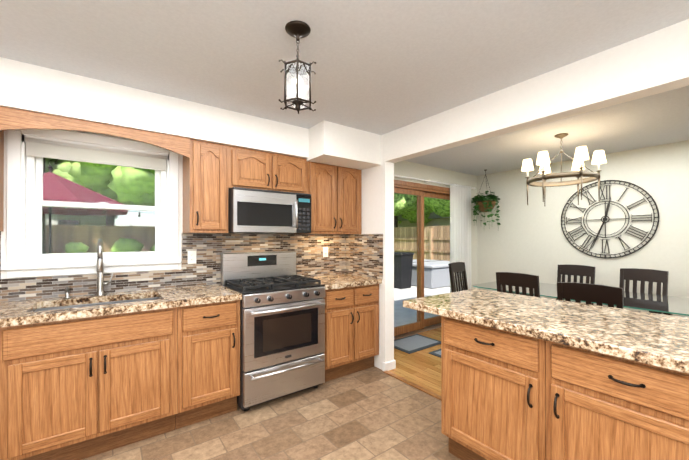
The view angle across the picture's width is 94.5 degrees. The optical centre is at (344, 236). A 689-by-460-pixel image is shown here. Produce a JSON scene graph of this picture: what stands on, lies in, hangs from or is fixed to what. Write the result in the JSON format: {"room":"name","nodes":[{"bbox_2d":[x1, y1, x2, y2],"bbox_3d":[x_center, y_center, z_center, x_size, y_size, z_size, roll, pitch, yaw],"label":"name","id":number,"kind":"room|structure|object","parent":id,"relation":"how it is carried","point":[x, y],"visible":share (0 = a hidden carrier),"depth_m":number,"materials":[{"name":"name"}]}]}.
{"room":"kitchen","nodes":[
{"label":"kitchen","id":0,"kind":"room"},
{"bbox_2d":[0,57,380,169],"bbox_3d":[-1.287,-0.926,2.541,3.700,0.315,0.630,0,0,-36],"label":"soffit","id":1,"kind":"structure","parent":0,"point":[32,88],"depth_m":2.47,"materials":[{"name":"paint"}]},
{"bbox_2d":[1,130,476,288],"bbox_3d":[-0.362,0.163,3.709,6.900,2.485,0.160,0,0,-36],"label":"wall","id":2,"kind":"structure","parent":0,"point":[414,170],"depth_m":4.62,"materials":[{"name":"paint"}]},
{"bbox_2d":[0,114,7,233],"bbox_3d":[-2.543,-0.416,1.801,0.798,0.756,0.323,0,0,-36],"label":"upper cabinet","id":3,"kind":"object","parent":2,"relation":"attached to","point":[3,121],"depth_m":2.12,"materials":[{"name":"brown wood"}]},
{"bbox_2d":[1,129,180,277],"bbox_3d":[-1.907,-0.250,2.519,1.090,1.067,0.165,0,0,-36],"label":"kitchen window","id":4,"kind":"structure","parent":2,"relation":"in","point":[28,150],"depth_m":2.39,"materials":[{"name":"white"}]},
{"bbox_2d":[188,251,195,263],"bbox_3d":[-1.365,0.183,2.854,0.072,0.116,0.009,0,0,-36],"label":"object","id":5,"kind":"structure","parent":2,"relation":"attached to","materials":[{"name":"white plastic"}]},
{"bbox_2d":[180,138,231,233],"bbox_3d":[-1.213,-0.412,2.782,0.308,0.756,0.323,0,0,-36],"label":"upper cabinet","id":6,"kind":"object","parent":2,"relation":"attached to","point":[207,166],"depth_m":2.65,"materials":[{"name":"brown wood"}]},
{"bbox_2d":[232,146,311,193],"bbox_3d":[-0.773,-0.608,3.107,0.784,0.363,0.323,0,0,-36],"label":"upper cabinet","id":7,"kind":"object","parent":2,"relation":"attached to","point":[253,169],"depth_m":2.97,"materials":[{"name":"brown wood"}]},
{"bbox_2d":[228,187,310,233],"bbox_3d":[-0.734,-0.229,3.051,0.758,0.384,0.455,0,0,-36],"label":"microwave","id":8,"kind":"object","parent":7,"relation":"attached to","point":[250,210],"visible":1,"depth_m":2.86,"materials":[{"name":"grey metal"}]},
{"bbox_2d":[323,247,327,256],"bbox_3d":[-0.218,0.176,3.699,0.072,0.116,0.009,0,0,-36],"label":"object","id":9,"kind":"structure","parent":2,"relation":"attached to","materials":[{"name":"white plastic"}]},
{"bbox_2d":[298,162,360,233],"bbox_3d":[-0.174,-0.410,3.548,0.705,0.756,0.323,0,0,-36],"label":"upper cabinet","id":10,"kind":"object","parent":2,"relation":"attached to","point":[336,190],"depth_m":3.40,"materials":[{"name":"brown wood"}]},
{"bbox_2d":[394,180,449,338],"bbox_3d":[1.153,0.312,4.804,1.920,2.195,0.156,0,0,-36],"label":"door","id":11,"kind":"structure","parent":2,"relation":"in","point":[420,192],"depth_m":4.78,"materials":[{"name":"brown wood"}]},
{"bbox_2d":[394,175,475,292],"bbox_3d":[1.242,0.266,4.727,2.414,2.227,0.105,0,0,-36],"label":"door curtain","id":12,"kind":"object","parent":2,"relation":"attached to","point":[460,223],"visible":0.65,"depth_m":5.15,"materials":[{"name":"white fabric"}]},
{"bbox_2d":[82,327,460,459],"bbox_3d":[0.961,1.452,1.910,6.900,0.105,4.620,0,0,-36],"label":"floor","id":13,"kind":"structure","parent":0,"point":[373,413],"depth_m":2.34,"materials":[{"name":"tile"}]},
{"bbox_2d":[0,326,27,459],"bbox_3d":[-2.415,0.943,1.707,0.898,0.910,0.620,0,0,-36],"label":"base cabinet","id":14,"kind":"object","parent":13,"relation":"on","point":[13,339],"depth_m":1.76,"materials":[{"name":"brown wood"}]},
{"bbox_2d":[160,302,239,431],"bbox_3d":[-1.183,0.946,2.615,0.466,0.910,0.620,0,0,-36],"label":"base cabinet","id":15,"kind":"object","parent":13,"relation":"on","point":[200,345],"depth_m":2.34,"materials":[{"name":"brown wood"}]},
{"bbox_2d":[0,282,241,325],"bbox_3d":[-1.879,0.466,2.089,2.212,0.045,0.643,0,0,-36],"label":"countertop","id":16,"kind":"structure","parent":15,"relation":"on","point":[28,312],"depth_m":2.11,"materials":[{"name":"beige stone"}]},
{"bbox_2d":[34,297,158,311],"bbox_3d":[-1.692,0.578,2.225,0.730,0.178,0.400,0,0,-36],"label":"sink basin","id":17,"kind":"object","parent":16,"relation":"in","point":[126,299],"depth_m":2.34,"materials":[{"name":"silver metal"}]},
{"bbox_2d":[221,251,324,410],"bbox_3d":[-0.650,0.778,2.934,0.756,1.250,0.704,0,0,-36],"label":"gas range","id":18,"kind":"object","parent":13,"relation":"on","point":[282,328],"visible":1,"depth_m":2.72,"materials":[{"name":"grey metal"}]},
{"bbox_2d":[324,282,381,381],"bbox_3d":[-0.088,0.949,3.422,0.711,0.910,0.620,0,0,-36],"label":"base cabinet","id":19,"kind":"object","parent":13,"relation":"on","point":[352,314],"depth_m":3.17,"materials":[{"name":"brown wood"}]},
{"bbox_2d":[314,274,382,289],"bbox_3d":[-0.081,0.470,3.414,0.711,0.045,0.643,0,0,-36],"label":"countertop","id":20,"kind":"structure","parent":19,"relation":"on","point":[330,281],"depth_m":3.27,"materials":[{"name":"beige stone"}]},
{"bbox_2d":[384,370,440,399],"bbox_3d":[1.492,1.393,1.867,0.055,0.012,3.600,0,0,-36],"label":"threshold","id":21,"kind":"object","parent":13,"relation":"on","point":[418,387],"depth_m":3.00,"materials":[{"name":"brown wood"}]},
{"bbox_2d":[394,334,440,353],"bbox_3d":[0.913,1.401,4.216,0.680,0.012,0.470,0,0,-36],"label":"door mat","id":22,"kind":"object","parent":13,"relation":"on","point":[412,343],"visible":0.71,"depth_m":4.17,"materials":[{"name":"grey fabric"}]},
{"bbox_2d":[429,349,440,357],"bbox_3d":[1.337,1.400,3.827,0.500,0.012,0.420,0,0,-36],"label":"door mat","id":23,"kind":"object","parent":13,"relation":"on","point":[437,353],"visible":0.23,"depth_m":3.83,"materials":[{"name":"grey fabric"}]},
{"bbox_2d":[448,262,467,291],"bbox_3d":[1.781,0.888,4.451,0.440,1.040,0.494,0,0,-42],"label":"chair","id":24,"kind":"object","parent":13,"relation":"on","point":[457,268],"visible":0.35,"depth_m":4.58,"materials":[{"name":"black wood"}]},
{"bbox_2d":[496,272,539,296],"bbox_3d":[1.917,0.884,3.350,0.494,1.040,0.440,0,0,-36],"label":"chair","id":25,"kind":"object","parent":13,"relation":"on","point":[524,281],"visible":0.21,"depth_m":3.19,"materials":[{"name":"black wood"}]},
{"bbox_2d":[441,316,688,459],"bbox_3d":[1.209,0.943,1.714,0.619,0.910,1.214,0,0,-36],"label":"base cabinet","id":26,"kind":"object","parent":13,"relation":"on","point":[524,377],"depth_m":1.53,"materials":[{"name":"brown wood"}]},
{"bbox_2d":[403,288,688,375],"bbox_3d":[1.576,0.463,1.394,0.905,0.045,2.727,0,0,-36],"label":"countertop","id":27,"kind":"structure","parent":26,"relation":"on","point":[655,340],"depth_m":1.64,"materials":[{"name":"beige stone"}]},
{"bbox_2d":[556,264,594,304],"bbox_3d":[2.846,0.886,4.034,0.494,1.040,0.440,0,0,-36],"label":"chair","id":28,"kind":"object","parent":13,"relation":"on","point":[581,271],"visible":0.21,"depth_m":4.14,"materials":[{"name":"black wood"}]},
{"bbox_2d":[473,281,688,315],"bbox_3d":[2.579,1.005,3.440,1.000,0.798,2.100,0,0,-36],"label":"glass dining table","id":29,"kind":"object","parent":13,"relation":"on","point":[661,304],"visible":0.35,"depth_m":3.03,"materials":[{"name":"teal"}]},
{"bbox_2d":[557,282,623,308],"bbox_3d":[2.048,0.881,2.599,0.494,1.040,0.440,0,0,-40],"label":"chair","id":30,"kind":"object","parent":13,"relation":"on","point":[600,295],"visible":0.23,"depth_m":2.43,"materials":[{"name":"black wood"}]},
{"bbox_2d":[619,268,668,295],"bbox_3d":[3.211,0.885,3.506,0.494,1.040,0.440,0,0,-32],"label":"chair","id":31,"kind":"object","parent":13,"relation":"on","point":[650,276],"visible":0.23,"depth_m":3.60,"materials":[{"name":"black wood"}]},
{"bbox_2d":[0,0,688,175],"bbox_3d":[0.961,-1.136,1.919,6.900,0.100,4.620,0,0,-36],"label":"ceiling","id":32,"kind":"structure","parent":0,"point":[380,67],"depth_m":1.89,"materials":[{"name":"paint"}]},
{"bbox_2d":[279,20,315,113],"bbox_3d":[-0.243,-0.872,1.664,0.218,0.428,0.190,0,0,-36],"label":"pendant lantern","id":33,"kind":"object","parent":32,"relation":"hanging from","point":[297,30],"visible":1,"depth_m":1.64,"materials":[{"name":"brown metal"}]},
{"bbox_2d":[471,170,500,225],"bbox_3d":[2.254,-0.584,5.096,0.462,0.980,0.482,0,0,-36],"label":"hanging plant","id":34,"kind":"object","parent":32,"relation":"hanging from","point":[483,203],"visible":1,"depth_m":5.01,"materials":[{"name":"green plant"}]},
{"bbox_2d":[521,133,606,205],"bbox_3d":[2.297,-0.717,3.374,0.739,0.726,0.710,0,0,-36],"label":"ring chandelier","id":35,"kind":"object","parent":32,"relation":"hanging from","point":[580,157],"visible":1,"depth_m":3.23,"materials":[{"name":"white fabric"}]},
{"bbox_2d":[361,161,393,369],"bbox_3d":[0.272,0.308,3.648,0.130,2.195,0.690,0,0,-36],"label":"wall","id":36,"kind":"structure","parent":0,"point":[377,199],"depth_m":3.39,"materials":[{"name":"paint"}]},
{"bbox_2d":[382,360,395,368],"bbox_3d":[0.333,1.361,3.681,0.017,0.090,0.704,0,0,-36],"label":"baseboard","id":37,"kind":"structure","parent":36,"relation":"attached to","point":[389,365],"depth_m":3.36,"materials":[{"name":"white wood"}]},
{"bbox_2d":[381,19,688,162],"bbox_3d":[1.343,-0.940,2.200,0.130,0.290,4.300,0,0,-36],"label":"header beam","id":38,"kind":"structure","parent":0,"point":[655,62],"depth_m":2.04,"materials":[{"name":"paint"}]},
{"bbox_2d":[477,140,688,317],"bbox_3d":[3.721,0.164,3.850,0.160,2.485,4.460,0,0,-36],"label":"wall","id":39,"kind":"structure","parent":0,"point":[529,238],"depth_m":4.21,"materials":[{"name":"paint"}]},
{"bbox_2d":[561,180,658,257],"bbox_3d":[3.384,-0.228,4.137,0.034,1.014,1.014,0,0,-36],"label":"wall clock","id":40,"kind":"object","parent":39,"relation":"attached to","point":[606,219],"visible":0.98,"depth_m":4.12,"materials":[{"name":"grey metal"}]},
{"bbox_3d":[-21.689,0.981,31.474,100.000,2.216,69.830,0,0,-36],"label":"lawn","id":41,"kind":"structure","parent":0,"visible":0},
{"bbox_2d":[42,158,449,288],"bbox_3d":[-13.843,-6.570,21.650,60.941,17.049,44.000,0,0,-36],"label":"outdoor view","id":42,"kind":"object","parent":41,"relation":"on","point":[69,223],"depth_m":17.10,"materials":[{"name":"green plant"}]},
{"label":"outside","id":43,"kind":"structure","parent":0,"visible":0},
{"bbox_2d":[394,286,449,326],"bbox_3d":[1.281,1.535,8.401,8.400,0.145,5.430,0,0,-36],"label":"patio","id":44,"kind":"structure","parent":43,"point":[409,316],"depth_m":7.08,"materials":[{"name":"concrete"}]}
]}

